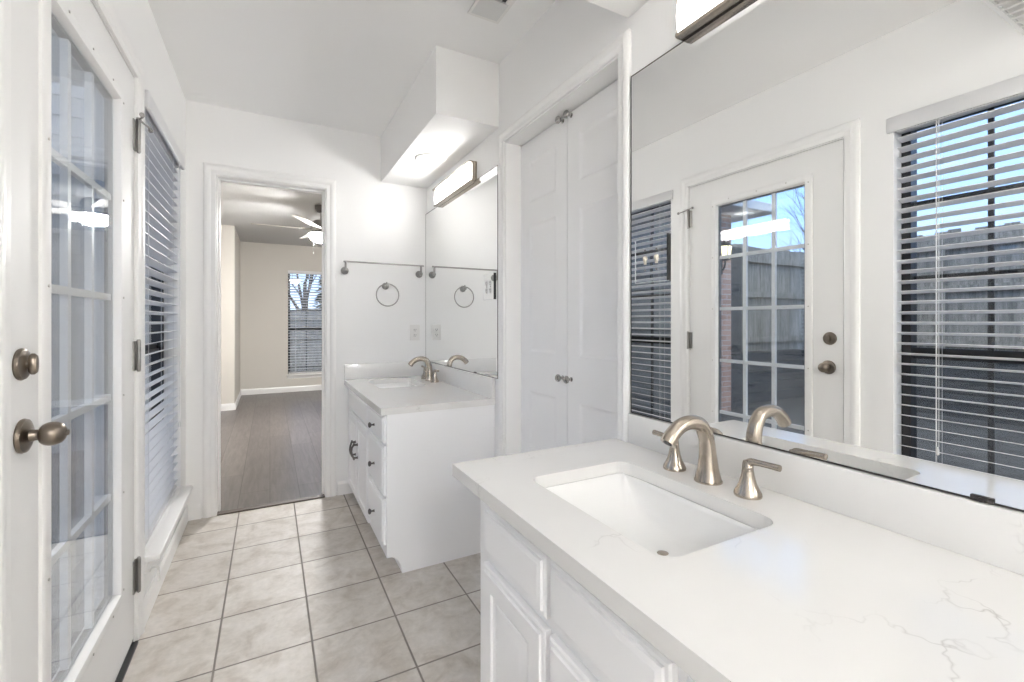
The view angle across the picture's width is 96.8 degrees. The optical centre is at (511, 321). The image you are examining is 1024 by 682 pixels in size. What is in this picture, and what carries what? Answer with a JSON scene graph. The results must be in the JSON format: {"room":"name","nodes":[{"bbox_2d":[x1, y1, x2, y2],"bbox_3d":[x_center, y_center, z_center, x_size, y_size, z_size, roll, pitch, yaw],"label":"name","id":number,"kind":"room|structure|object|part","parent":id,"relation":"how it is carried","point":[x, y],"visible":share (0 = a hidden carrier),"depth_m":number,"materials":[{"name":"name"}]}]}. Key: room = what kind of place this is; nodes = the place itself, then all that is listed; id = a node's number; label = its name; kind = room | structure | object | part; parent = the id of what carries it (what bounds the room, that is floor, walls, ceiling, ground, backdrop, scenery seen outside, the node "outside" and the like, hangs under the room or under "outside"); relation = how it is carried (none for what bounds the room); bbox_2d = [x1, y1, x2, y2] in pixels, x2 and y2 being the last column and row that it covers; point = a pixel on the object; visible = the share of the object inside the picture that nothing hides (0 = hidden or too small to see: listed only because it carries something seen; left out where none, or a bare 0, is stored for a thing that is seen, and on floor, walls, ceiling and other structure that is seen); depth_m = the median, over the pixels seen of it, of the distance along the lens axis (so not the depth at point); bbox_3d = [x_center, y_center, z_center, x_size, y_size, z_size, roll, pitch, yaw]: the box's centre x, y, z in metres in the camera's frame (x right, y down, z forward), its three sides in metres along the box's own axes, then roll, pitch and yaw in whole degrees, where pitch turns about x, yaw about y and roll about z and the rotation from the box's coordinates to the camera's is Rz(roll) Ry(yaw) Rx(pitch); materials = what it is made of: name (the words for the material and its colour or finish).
{"room":"bathroom","nodes":[
{"label":"bathroom","id":0,"kind":"room"},
{"bbox_2d":[145,254,147,434],"bbox_3d":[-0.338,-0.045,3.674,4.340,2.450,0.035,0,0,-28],"label":"window frame","id":1,"kind":"structure","parent":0,"point":[146,275],"depth_m":2.68,"materials":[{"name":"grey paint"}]},
{"bbox_2d":[109,0,185,594],"bbox_3d":[-0.663,-0.065,0.159,0.140,2.490,5.904,0,0,-28],"label":"wall","id":2,"kind":"structure","parent":0,"point":[136,17],"depth_m":2.45,"materials":[{"name":"white paint"}]},
{"bbox_2d":[0,0,153,681],"bbox_3d":[-1.202,0.106,1.247,0.211,2.148,1.071,0,0,-28],"label":"door","id":3,"kind":"structure","parent":2,"relation":"in","point":[91,32],"depth_m":1.16,"materials":[{"name":"white paint"}]},
{"bbox_3d":[-0.944,0.231,0.936,0.048,0.049,0.049,0,0,-28],"label":"knob","id":4,"kind":"part","parent":3,"relation":"part of","materials":[{"name":"silver metal"}]},
{"bbox_3d":[-1.174,0.084,1.246,0.042,1.701,0.611,0,0,-28],"label":"lite frame","id":5,"kind":"part","parent":3,"relation":"part of","materials":[{"name":"white paint"}]},
{"bbox_2d":[145,505,187,624],"bbox_3d":[-1.669,1.134,2.212,0.014,0.092,1.094,0,0,-28],"label":"baseboard","id":6,"kind":"structure","parent":2,"relation":"attached to","point":[154,588],"depth_m":2.10,"materials":[{"name":"white paint"}]},
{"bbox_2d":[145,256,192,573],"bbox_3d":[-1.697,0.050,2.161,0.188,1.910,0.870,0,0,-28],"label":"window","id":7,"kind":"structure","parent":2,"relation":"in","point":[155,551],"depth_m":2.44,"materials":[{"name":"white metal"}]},
{"bbox_3d":[-1.751,0.143,2.127,0.030,0.050,0.760,0,0,-28],"label":"meeting rail","id":8,"kind":"part","parent":7,"relation":"part of","materials":[{"name":"brown metal"}]},
{"bbox_3d":[-1.751,0.013,2.127,0.060,1.835,0.820,0,0,-28],"label":"frame","id":9,"kind":"part","parent":7,"relation":"part of","materials":[{"name":"brown metal"}]},
{"bbox_2d":[145,89,184,545],"bbox_3d":[-1.675,0.003,2.167,0.087,1.843,0.864,0,0,-28],"label":"window blind","id":10,"kind":"object","parent":7,"relation":"attached to","point":[163,154],"visible":0.67,"depth_m":2.18,"materials":[{"name":"white plastic"}]},
{"bbox_3d":[-1.685,0.028,2.150,0.054,1.765,0.571,0,0,-28],"label":"ladder cord","id":11,"kind":"part","parent":10,"relation":"part of","materials":[{"name":"white fabric"}]},
{"bbox_3d":[-1.689,-0.875,2.159,0.046,0.044,0.808,0,0,-28],"label":"head rail","id":12,"kind":"part","parent":10,"relation":"part of","materials":[{"name":"white"}]},
{"bbox_3d":[-1.690,0.916,2.159,0.050,0.016,0.804,0,0,-28],"label":"rail","id":13,"kind":"part","parent":10,"relation":"part of","materials":[{"name":"white"}]},
{"bbox_3d":[-1.760,-0.142,2.405,0.012,1.405,0.012,0,0,-28],"label":"lift cord","id":14,"kind":"part","parent":10,"relation":"part of","materials":[{"name":"white fabric"}]},
{"bbox_3d":[-1.670,0.969,2.175,0.128,0.073,0.870,0,0,-28],"label":"sill","id":15,"kind":"part","parent":7,"relation":"part of","materials":[{"name":"white paint"}]},
{"bbox_2d":[221,225,239,403],"bbox_3d":[-4.147,-0.045,6.555,0.325,2.450,1.350,0,0,-28],"label":"wall","id":16,"kind":"structure","parent":0,"point":[230,241],"depth_m":6.01,"materials":[{"name":"grey paint"}]},
{"bbox_2d":[221,403,234,410],"bbox_3d":[-3.827,1.130,5.953,0.325,0.092,0.014,0,0,-28],"label":"baseboard","id":17,"kind":"structure","parent":16,"relation":"attached to","point":[230,406],"depth_m":5.99,"materials":[{"name":"white paint"}]},
{"bbox_2d":[235,390,240,409],"bbox_3d":[-3.998,1.130,6.634,0.014,0.092,1.350,0,0,-28],"label":"baseboard","id":18,"kind":"structure","parent":16,"relation":"attached to","point":[239,394],"depth_m":6.45,"materials":[{"name":"white paint"}]},
{"bbox_2d":[221,182,321,246],"bbox_3d":[-1.535,-1.320,5.921,4.580,0.100,5.206,0,0,-28],"label":"ceiling","id":19,"kind":"structure","parent":0,"point":[241,205],"depth_m":5.30,"materials":[{"name":"grey paint"}]},
{"bbox_2d":[251,204,321,254],"bbox_3d":[-2.143,-0.997,5.000,1.271,0.546,1.289,0,0,-28],"label":"ceiling fan","id":20,"kind":"object","parent":19,"relation":"hanging from","point":[315,235],"visible":0.52,"depth_m":4.90,"materials":[{"name":"grey metal"}]},
{"bbox_3d":[-2.449,-1.008,4.814,0.555,0.032,0.129,0,0,-28],"label":"blade","id":21,"kind":"part","parent":20,"relation":"part of","materials":[{"name":"white wood"}]},
{"bbox_3d":[-2.354,-1.008,5.305,0.129,0.032,0.555,0,0,-40],"label":"blade","id":22,"kind":"part","parent":20,"relation":"part of","materials":[{"name":"white wood"}]},
{"bbox_3d":[-2.070,-1.008,4.604,0.129,0.032,0.555,0,0,-4],"label":"blade","id":23,"kind":"part","parent":20,"relation":"part of","materials":[{"name":"white"}]},
{"bbox_3d":[-2.098,-0.911,5.001,0.250,0.093,0.250,0,0,-28],"label":"lamp shade","id":24,"kind":"part","parent":20,"relation":"part of","materials":[{"name":"white glass"}]},
{"bbox_2d":[240,242,321,389],"bbox_3d":[-2.726,-0.045,8.156,4.580,2.450,0.140,0,0,-28],"label":"wall","id":25,"kind":"structure","parent":0,"point":[264,267],"depth_m":7.40,"materials":[{"name":"grey paint"}]},
{"bbox_2d":[241,385,321,394],"bbox_3d":[-2.546,1.130,8.165,4.015,0.092,0.014,0,0,-28],"label":"baseboard","id":26,"kind":"structure","parent":25,"relation":"attached to","point":[308,387],"depth_m":7.48,"materials":[{"name":"white paint"}]},
{"bbox_2d":[287,274,321,378],"bbox_3d":[-3.375,0.052,7.779,0.870,1.805,0.185,0,0,-28],"label":"window","id":27,"kind":"structure","parent":25,"relation":"in","point":[308,375],"depth_m":7.69,"materials":[{"name":"brown metal"}]},
{"bbox_3d":[-3.361,0.918,7.753,0.870,0.073,0.125,0,0,-28],"label":"sill","id":28,"kind":"part","parent":27,"relation":"part of","materials":[{"name":"white paint"}]},
{"bbox_2d":[288,270,321,373],"bbox_3d":[-3.374,0.005,7.767,0.864,1.738,0.063,0,0,-28],"label":"window blind","id":29,"kind":"object","parent":27,"relation":"attached to","point":[289,271],"visible":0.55,"depth_m":7.68,"materials":[{"name":"white plastic"}]},
{"bbox_3d":[-3.386,0.030,7.766,0.571,1.660,0.054,0,0,-28],"label":"ladder cord","id":30,"kind":"part","parent":29,"relation":"part of","materials":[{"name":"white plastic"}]},
{"bbox_3d":[-3.376,0.866,7.771,0.804,0.016,0.050,0,0,-28],"label":"rail","id":31,"kind":"part","parent":29,"relation":"part of","materials":[{"name":"white plastic"}]},
{"bbox_3d":[-3.409,0.138,7.832,0.760,0.050,0.030,0,0,-28],"label":"meeting rail","id":32,"kind":"part","parent":27,"relation":"part of","materials":[{"name":"brown metal"}]},
{"bbox_2d":[123,390,480,681],"bbox_3d":[-0.137,1.238,3.298,4.580,0.124,11.150,0,0,-28],"label":"floor","id":33,"kind":"structure","parent":0,"point":[303,591],"depth_m":1.98,"materials":[{"name":"beige tile"}]},
{"bbox_2d":[348,388,494,572],"bbox_3d":[-0.633,0.806,2.723,0.612,0.749,1.162,0,0,-28],"label":"vanity cabinet","id":34,"kind":"object","parent":33,"relation":"on","point":[400,477],"visible":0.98,"depth_m":2.21,"materials":[{"name":"white paint"}]},
{"bbox_3d":[-0.876,0.806,3.242,0.552,0.749,0.018,0,0,-28],"label":"panel","id":35,"kind":"part","parent":34,"relation":"part of","materials":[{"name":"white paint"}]},
{"bbox_3d":[-0.961,0.766,2.733,0.021,0.102,0.046,0,0,41],"label":"pull handle","id":36,"kind":"part","parent":34,"relation":"part of","materials":[{"name":"grey metal"}]},
{"bbox_3d":[-0.998,0.830,2.865,0.019,0.500,0.324,0,0,-28],"label":"cabinet door","id":37,"kind":"part","parent":34,"relation":"part of","materials":[{"name":"white paint"}]},
{"bbox_3d":[-0.931,0.766,2.676,0.046,0.102,0.021,0,0,-7],"label":"pull handle","id":38,"kind":"part","parent":34,"relation":"part of","materials":[{"name":"grey metal"}]},
{"bbox_3d":[-0.842,0.830,2.573,0.019,0.500,0.323,0,0,-28],"label":"cabinet door","id":39,"kind":"part","parent":34,"relation":"part of","materials":[{"name":"white paint"}]},
{"bbox_3d":[-0.842,0.762,2.612,0.018,0.662,1.126,0,0,-28],"label":"frame","id":40,"kind":"part","parent":34,"relation":"part of","materials":[{"name":"white paint"}]},
{"bbox_3d":[-0.676,0.930,2.260,0.019,0.215,0.355,0,0,-28],"label":"drawer","id":41,"kind":"part","parent":34,"relation":"part of","materials":[{"name":"white paint"}]},
{"bbox_3d":[-0.676,0.694,2.260,0.019,0.228,0.355,0,0,-28],"label":"drawer","id":42,"kind":"part","parent":34,"relation":"part of","materials":[{"name":"white paint"}]},
{"bbox_3d":[-0.676,0.503,2.260,0.019,0.123,0.355,0,0,-28],"label":"drawer","id":43,"kind":"part","parent":34,"relation":"part of","materials":[{"name":"white paint"}]},
{"bbox_2d":[344,361,494,415],"bbox_3d":[-0.618,0.363,2.728,0.582,0.137,1.169,0,0,-28],"label":"countertop","id":44,"kind":"structure","parent":34,"relation":"on","point":[455,388],"depth_m":2.58,"materials":[{"name":"white stone"}]},
{"bbox_2d":[375,382,416,387],"bbox_3d":[-0.755,0.481,2.958,0.336,0.112,0.462,0,0,-28],"label":"undermount sink","id":45,"kind":"object","parent":44,"relation":"in","point":[391,385],"visible":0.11,"depth_m":3.14,"materials":[{"name":"white ceramic"}]},
{"bbox_2d":[408,356,438,382],"bbox_3d":[-0.608,0.317,3.047,0.182,0.165,0.351,0,0,-28],"label":"faucet","id":46,"kind":"object","parent":44,"relation":"on","point":[430,375],"visible":1,"depth_m":3.05,"materials":[{"name":"silver metal"}]},
{"bbox_3d":[-0.605,0.360,3.166,0.058,0.079,0.058,0,0,-28],"label":"handle","id":47,"kind":"part","parent":46,"relation":"part of","materials":[{"name":"silver metal"}]},
{"bbox_3d":[-0.508,0.360,2.983,0.058,0.079,0.058,0,0,-28],"label":"handle","id":48,"kind":"part","parent":46,"relation":"part of","materials":[{"name":"silver metal"}]},
{"bbox_3d":[-0.338,0.806,2.232,0.552,0.749,0.018,0,0,-28],"label":"panel","id":49,"kind":"part","parent":34,"relation":"part of","materials":[{"name":"white paint"}]},
{"bbox_2d":[481,500,695,681],"bbox_3d":[0.372,0.799,0.827,0.622,0.762,0.970,0,0,-28],"label":"vanity cabinet","id":50,"kind":"object","parent":33,"relation":"on","point":[539,623],"visible":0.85,"depth_m":0.85,"materials":[{"name":"white paint"}]},
{"bbox_3d":[0.174,0.799,1.261,0.563,0.762,0.018,0,0,-28],"label":"panel","id":51,"kind":"part","parent":50,"relation":"part of","materials":[{"name":"white paint"}]},
{"bbox_3d":[0.000,0.496,0.968,0.019,0.117,0.276,0,0,-28],"label":"drawer","id":52,"kind":"part","parent":50,"relation":"part of","materials":[{"name":"white paint"}]},
{"bbox_3d":[0.000,0.828,0.968,0.019,0.504,0.276,0,0,-28],"label":"cabinet door","id":53,"kind":"part","parent":50,"relation":"part of","materials":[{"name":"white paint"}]},
{"bbox_3d":[0.104,0.828,0.773,0.019,0.504,0.140,0,0,-28],"label":"cabinet door","id":54,"kind":"part","parent":50,"relation":"part of","materials":[{"name":"white paint"}]},
{"bbox_3d":[0.280,0.496,0.443,0.019,0.117,0.268,0,0,-28],"label":"drawer","id":55,"kind":"part","parent":50,"relation":"part of","materials":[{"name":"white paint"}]},
{"bbox_2d":[452,413,1023,681],"bbox_3d":[0.387,0.356,0.832,0.592,0.124,1.225,0,0,-28],"label":"countertop","id":56,"kind":"structure","parent":50,"relation":"on","point":[846,574],"depth_m":0.71,"materials":[{"name":"white stone"}]},
{"bbox_2d":[545,473,758,557],"bbox_3d":[0.279,0.468,0.998,0.347,0.112,0.484,0,0,-28],"label":"undermount sink","id":57,"kind":"object","parent":56,"relation":"in","point":[665,523],"visible":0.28,"depth_m":1.11,"materials":[{"name":"white ceramic"}]},
{"bbox_2d":[652,415,781,499],"bbox_3d":[0.423,0.304,1.072,0.182,0.165,0.351,0,0,-28],"label":"faucet","id":58,"kind":"object","parent":56,"relation":"on","point":[707,473],"visible":1,"depth_m":1.07,"materials":[{"name":"silver metal"}]},
{"bbox_3d":[0.410,0.311,1.220,0.018,0.023,0.078,0,0,-28],"label":"lever","id":59,"kind":"part","parent":58,"relation":"part of","materials":[{"name":"silver metal"}]},
{"bbox_3d":[0.426,0.347,1.191,0.058,0.079,0.058,0,0,-28],"label":"handle","id":60,"kind":"part","parent":58,"relation":"part of","materials":[{"name":"silver metal"}]},
{"bbox_3d":[0.423,0.304,1.072,0.182,0.165,0.065,0,0,-28],"label":"spout","id":61,"kind":"part","parent":58,"relation":"part of","materials":[{"name":"silver metal"}]},
{"bbox_3d":[0.523,0.347,1.008,0.058,0.079,0.058,0,0,-28],"label":"handle","id":62,"kind":"part","parent":58,"relation":"part of","materials":[{"name":"silver metal"}]},
{"bbox_3d":[0.539,0.311,0.979,0.018,0.023,0.078,0,0,-28],"label":"lever","id":63,"kind":"part","parent":58,"relation":"part of","materials":[{"name":"silver metal"}]},
{"bbox_2d":[186,100,426,517],"bbox_3d":[-1.312,-0.065,3.090,1.470,2.490,0.120,0,0,-28],"label":"wall","id":64,"kind":"structure","parent":0,"point":[378,221],"depth_m":3.10,"materials":[{"name":"white paint"}]},
{"bbox_2d":[187,503,201,520],"bbox_3d":[-1.895,1.134,2.703,0.078,0.092,0.014,0,0,-28],"label":"baseboard","id":65,"kind":"structure","parent":64,"relation":"attached to","point":[194,510],"depth_m":2.70,"materials":[{"name":"white paint"}]},
{"bbox_2d":[203,162,335,517],"bbox_3d":[-1.554,0.113,2.960,0.750,2.135,0.156,0,0,-28],"label":"trim","id":66,"kind":"structure","parent":64,"relation":"attached to","point":[213,174],"depth_m":2.81,"materials":[{"name":"white paint"}]},
{"bbox_2d":[217,494,324,515],"bbox_3d":[-1.531,1.176,2.918,0.610,0.008,0.047,0,0,-28],"label":"threshold strip","id":67,"kind":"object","parent":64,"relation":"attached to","point":[323,495],"depth_m":2.90,"materials":[{"name":"brown"}]},
{"bbox_2d":[337,480,352,495],"bbox_3d":[-1.127,1.134,3.113,0.131,0.092,0.014,0,0,-28],"label":"baseboard","id":68,"kind":"structure","parent":64,"relation":"attached to","point":[343,487],"depth_m":3.10,"materials":[{"name":"white paint"}]},
{"bbox_2d":[341,261,423,277],"bbox_3d":[-0.902,-0.365,3.206,0.572,0.088,0.061,0,0,-28],"label":"towel bar","id":69,"kind":"object","parent":64,"relation":"attached to","point":[344,270],"visible":1,"depth_m":3.16,"materials":[{"name":"grey metal"}]},
{"bbox_3d":[-1.131,-0.363,3.084,0.052,0.083,0.061,0,0,-28],"label":"post","id":70,"kind":"part","parent":69,"relation":"part of","materials":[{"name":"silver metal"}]},
{"bbox_3d":[-0.672,-0.363,3.328,0.052,0.083,0.061,0,0,-28],"label":"post","id":71,"kind":"part","parent":69,"relation":"part of","materials":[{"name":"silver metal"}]},
{"bbox_2d":[344,361,424,379],"bbox_3d":[-0.897,0.347,3.231,0.562,0.105,0.020,0,0,-28],"label":"backsplash","id":72,"kind":"structure","parent":64,"relation":"attached to","point":[390,369],"depth_m":3.21,"materials":[{"name":"white stone"}]},
{"bbox_2d":[376,282,398,306],"bbox_3d":[-0.884,-0.191,3.217,0.164,0.175,0.059,0,0,-28],"label":"towel ring","id":73,"kind":"object","parent":64,"relation":"attached to","point":[385,286],"visible":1,"depth_m":3.20,"materials":[{"name":"grey metal"}]},
{"bbox_3d":[-0.889,-0.253,3.214,0.050,0.053,0.059,0,0,-28],"label":"post","id":74,"kind":"part","parent":73,"relation":"part of","materials":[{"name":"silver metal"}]},
{"bbox_2d":[410,325,419,339],"bbox_3d":[-0.713,0.082,3.336,0.072,0.116,0.009,0,0,-28],"label":"wall outlet","id":75,"kind":"object","parent":64,"relation":"attached to","point":[414,329],"visible":1,"depth_m":3.33,"materials":[{"name":"white plastic"}]},
{"bbox_2d":[148,0,555,136],"bbox_3d":[0.333,-1.360,0.599,2.310,0.100,5.944,0,0,-28],"label":"ceiling","id":76,"kind":"structure","parent":0,"point":[349,65],"depth_m":2.18,"materials":[{"name":"white paint"}]},
{"bbox_2d":[381,45,498,188],"bbox_3d":[-0.498,-1.149,2.769,0.334,0.322,1.212,0,0,-28],"label":"soffit","id":77,"kind":"structure","parent":76,"relation":"attached to","point":[451,107],"depth_m":2.33,"materials":[{"name":"white paint"}]},
{"bbox_2d":[415,153,445,164],"bbox_3d":[-0.495,-0.985,2.762,0.188,0.006,0.188,0,0,-28],"label":"recessed light","id":78,"kind":"object","parent":77,"relation":"attached to","point":[425,158],"visible":1,"depth_m":2.75,"materials":[{"name":"white glass"}]},
{"bbox_2d":[467,0,515,23],"bbox_3d":[-0.058,-1.306,1.831,0.144,0.008,0.286,0,0,-28],"label":"ceiling vent","id":79,"kind":"object","parent":76,"relation":"in","point":[493,11],"visible":1,"depth_m":1.90,"materials":[{"name":"white plastic"}]},
{"bbox_2d":[586,0,648,17],"bbox_3d":[1.084,-1.149,-0.200,0.334,0.322,3.628,0,0,-28],"label":"soffit","id":80,"kind":"structure","parent":76,"relation":"attached to","point":[626,8],"depth_m":1.42,"materials":[{"name":"white paint"}]},
{"bbox_2d":[427,0,681,456],"bbox_3d":[1.005,-0.065,1.048,0.700,2.490,5.904,0,0,-28],"label":"wall","id":81,"kind":"structure","parent":0,"point":[570,33],"depth_m":1.84,"materials":[{"name":"white paint"}]},
{"bbox_2d":[432,160,476,206],"bbox_3d":[-0.372,-0.844,2.834,0.049,0.117,0.649,0,0,-28],"label":"vanity light","id":82,"kind":"object","parent":81,"relation":"attached to","point":[465,175],"visible":1,"depth_m":2.75,"materials":[{"name":"white glass"}]},
{"bbox_2d":[425,362,494,398],"bbox_3d":[-0.370,0.347,2.861,0.020,0.105,1.169,0,0,-28],"label":"backsplash","id":83,"kind":"structure","parent":81,"relation":"attached to","point":[483,385],"depth_m":2.63,"materials":[{"name":"white stone"}]},
{"bbox_2d":[426,165,497,378],"bbox_3d":[-0.358,-0.251,2.843,0.015,1.088,1.211,0,0,-28],"label":"wall mirror","id":84,"kind":"object","parent":81,"relation":"attached to","point":[462,232],"visible":0.91,"depth_m":2.70,"materials":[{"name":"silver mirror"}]},
{"bbox_2d":[483,273,494,299],"bbox_3d":[-0.122,-0.182,2.395,0.006,0.137,0.136,0,0,-28],"label":"switch plate","id":85,"kind":"object","parent":84,"relation":"attached to","point":[488,279],"visible":1,"depth_m":2.39,"materials":[{"name":"white plastic"}]},
{"bbox_2d":[521,116,567,452],"bbox_3d":[0.140,0.144,2.108,0.070,2.047,0.398,0,0,-28],"label":"door","id":86,"kind":"structure","parent":81,"relation":"in","point":[544,159],"depth_m":2.08,"materials":[{"name":"white paint"}]},
{"bbox_3d":[0.204,-0.863,1.950,0.035,0.033,0.033,0,0,-28],"label":"knob","id":87,"kind":"part","parent":86,"relation":"part of","materials":[{"name":"silver metal"}]},
{"bbox_3d":[0.204,0.243,1.950,0.035,0.033,0.033,0,0,-28],"label":"knob","id":88,"kind":"part","parent":86,"relation":"part of","materials":[{"name":"silver metal"}]},
{"bbox_2d":[498,28,630,455],"bbox_3d":[0.208,0.118,1.907,0.140,2.123,0.944,0,0,-28],"label":"trim","id":89,"kind":"structure","parent":81,"relation":"attached to","point":[613,63],"depth_m":1.95,"materials":[{"name":"white paint"}]},
{"bbox_2d":[563,80,617,445],"bbox_3d":[0.333,0.144,1.745,0.070,2.047,0.415,0,0,-28],"label":"door","id":90,"kind":"structure","parent":81,"relation":"in","point":[592,378],"depth_m":1.77,"materials":[{"name":"white paint"}]},
{"bbox_3d":[0.234,-0.863,1.895,0.035,0.033,0.033,0,0,-28],"label":"knob","id":91,"kind":"part","parent":90,"relation":"part of","materials":[{"name":"silver metal"}]},
{"bbox_3d":[0.234,0.243,1.895,0.035,0.033,0.033,0,0,-28],"label":"knob","id":92,"kind":"part","parent":90,"relation":"part of","materials":[{"name":"silver metal"}]},
{"bbox_2d":[675,0,742,40],"bbox_3d":[0.616,-0.844,0.980,0.049,0.117,0.649,0,0,-28],"label":"vanity light","id":93,"kind":"object","parent":81,"relation":"attached to","point":[691,15],"visible":1,"depth_m":1.21,"materials":[{"name":"white glass"}]},
{"bbox_2d":[676,0,721,31],"bbox_3d":[0.617,-0.844,0.981,0.024,0.095,0.642,0,0,-28],"label":"diffuser","id":94,"kind":"object","parent":93,"relation":"attached to","point":[691,15],"depth_m":1.21,"materials":[{"name":"white"}]},
{"bbox_2d":[628,413,1023,575],"bbox_3d":[0.653,0.340,0.942,0.020,0.092,1.168,0,0,-28],"label":"backsplash","id":95,"kind":"structure","parent":81,"relation":"attached to","point":[991,534],"depth_m":0.85,"materials":[{"name":"white stone"}]},
{"bbox_2d":[631,0,1023,511],"bbox_3d":[0.654,-0.246,0.946,0.015,1.078,1.160,0,0,-28],"label":"wall mirror","id":96,"kind":"object","parent":81,"relation":"attached to","point":[836,187],"visible":1,"depth_m":0.91,"materials":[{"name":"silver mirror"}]},
{"bbox_2d":[635,233,668,283],"bbox_3d":[0.419,-0.187,1.374,0.010,0.137,0.136,0,0,-28],"label":"switch plate","id":97,"kind":"object","parent":96,"relation":"attached to","point":[651,253],"visible":1,"depth_m":1.37,"materials":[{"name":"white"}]},
{"bbox_3d":[0.452,-0.187,1.317,0.006,0.137,0.004,0,0,-28],"label":"plate","id":98,"kind":"part","parent":97,"relation":"part of","materials":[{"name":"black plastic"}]},
{"bbox_3d":[0.859,-0.050,-2.868,0.058,2.740,6.130,0,0,-28],"label":"wall","id":99,"kind":"structure","parent":0,"visible":0},
{"bbox_2d":[51,29,83,86],"bbox_3d":[-1.430,-1.387,0.685,0.720,0.015,4.554,0,0,-28],"label":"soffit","id":100,"kind":"structure","parent":99,"relation":"attached to","point":[77,75],"depth_m":2.47,"materials":[{"name":"white"}]},
{"label":"outside","id":101,"kind":"structure","parent":0,"visible":0},
{"bbox_3d":[-16.155,1.480,30.314,80.000,0.200,51.300,0,0,-28],"label":"ground","id":102,"kind":"structure","parent":101,"visible":0},
{"bbox_2d":[290,274,316,309],"bbox_3d":[-7.227,-1.823,15.091,3.909,6.410,3.926,0,0,-8],"label":"bare tree","id":103,"kind":"object","parent":102,"relation":"on","point":[302,305],"visible":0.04,"depth_m":15.88,"materials":[{"name":"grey plant"}]},
{"bbox_2d":[290,308,320,370],"bbox_3d":[-4.274,0.565,12.633,9.938,1.830,0.108,0,0,-28],"label":"fence","id":104,"kind":"object","parent":102,"relation":"on","point":[302,364],"visible":0.02,"depth_m":12.02,"materials":[{"name":"grey wood"}]},
{"bbox_2d":[312,275,320,308],"bbox_3d":[-5.776,-0.519,14.146,1.510,3.799,1.509,0,0,-28],"label":"evergreen tree","id":105,"kind":"object","parent":102,"relation":"on","point":[320,275],"visible":0.04,"depth_m":14.07,"materials":[{"name":"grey plant"}]},
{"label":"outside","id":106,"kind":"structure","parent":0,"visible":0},
{"bbox_3d":[-9.197,1.475,-0.369,15.420,0.210,24.000,0,0,-28],"label":"patio","id":107,"kind":"object","parent":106,"visible":0},
{"bbox_2d":[51,450,83,679],"bbox_3d":[-2.745,1.340,-2.483,6.020,0.040,14.200,0,0,-28],"label":"deck","id":108,"kind":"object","parent":107,"relation":"on","point":[77,457],"visible":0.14,"depth_m":2.53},
{"bbox_2d":[51,82,83,452],"bbox_3d":[-3.946,-0.550,3.344,2.140,3.740,2.846,0,0,-28],"label":"wall","id":109,"kind":"structure","parent":108,"relation":"on","point":[77,93],"depth_m":4.63,"materials":[{"name":"white paint"}]}
]}

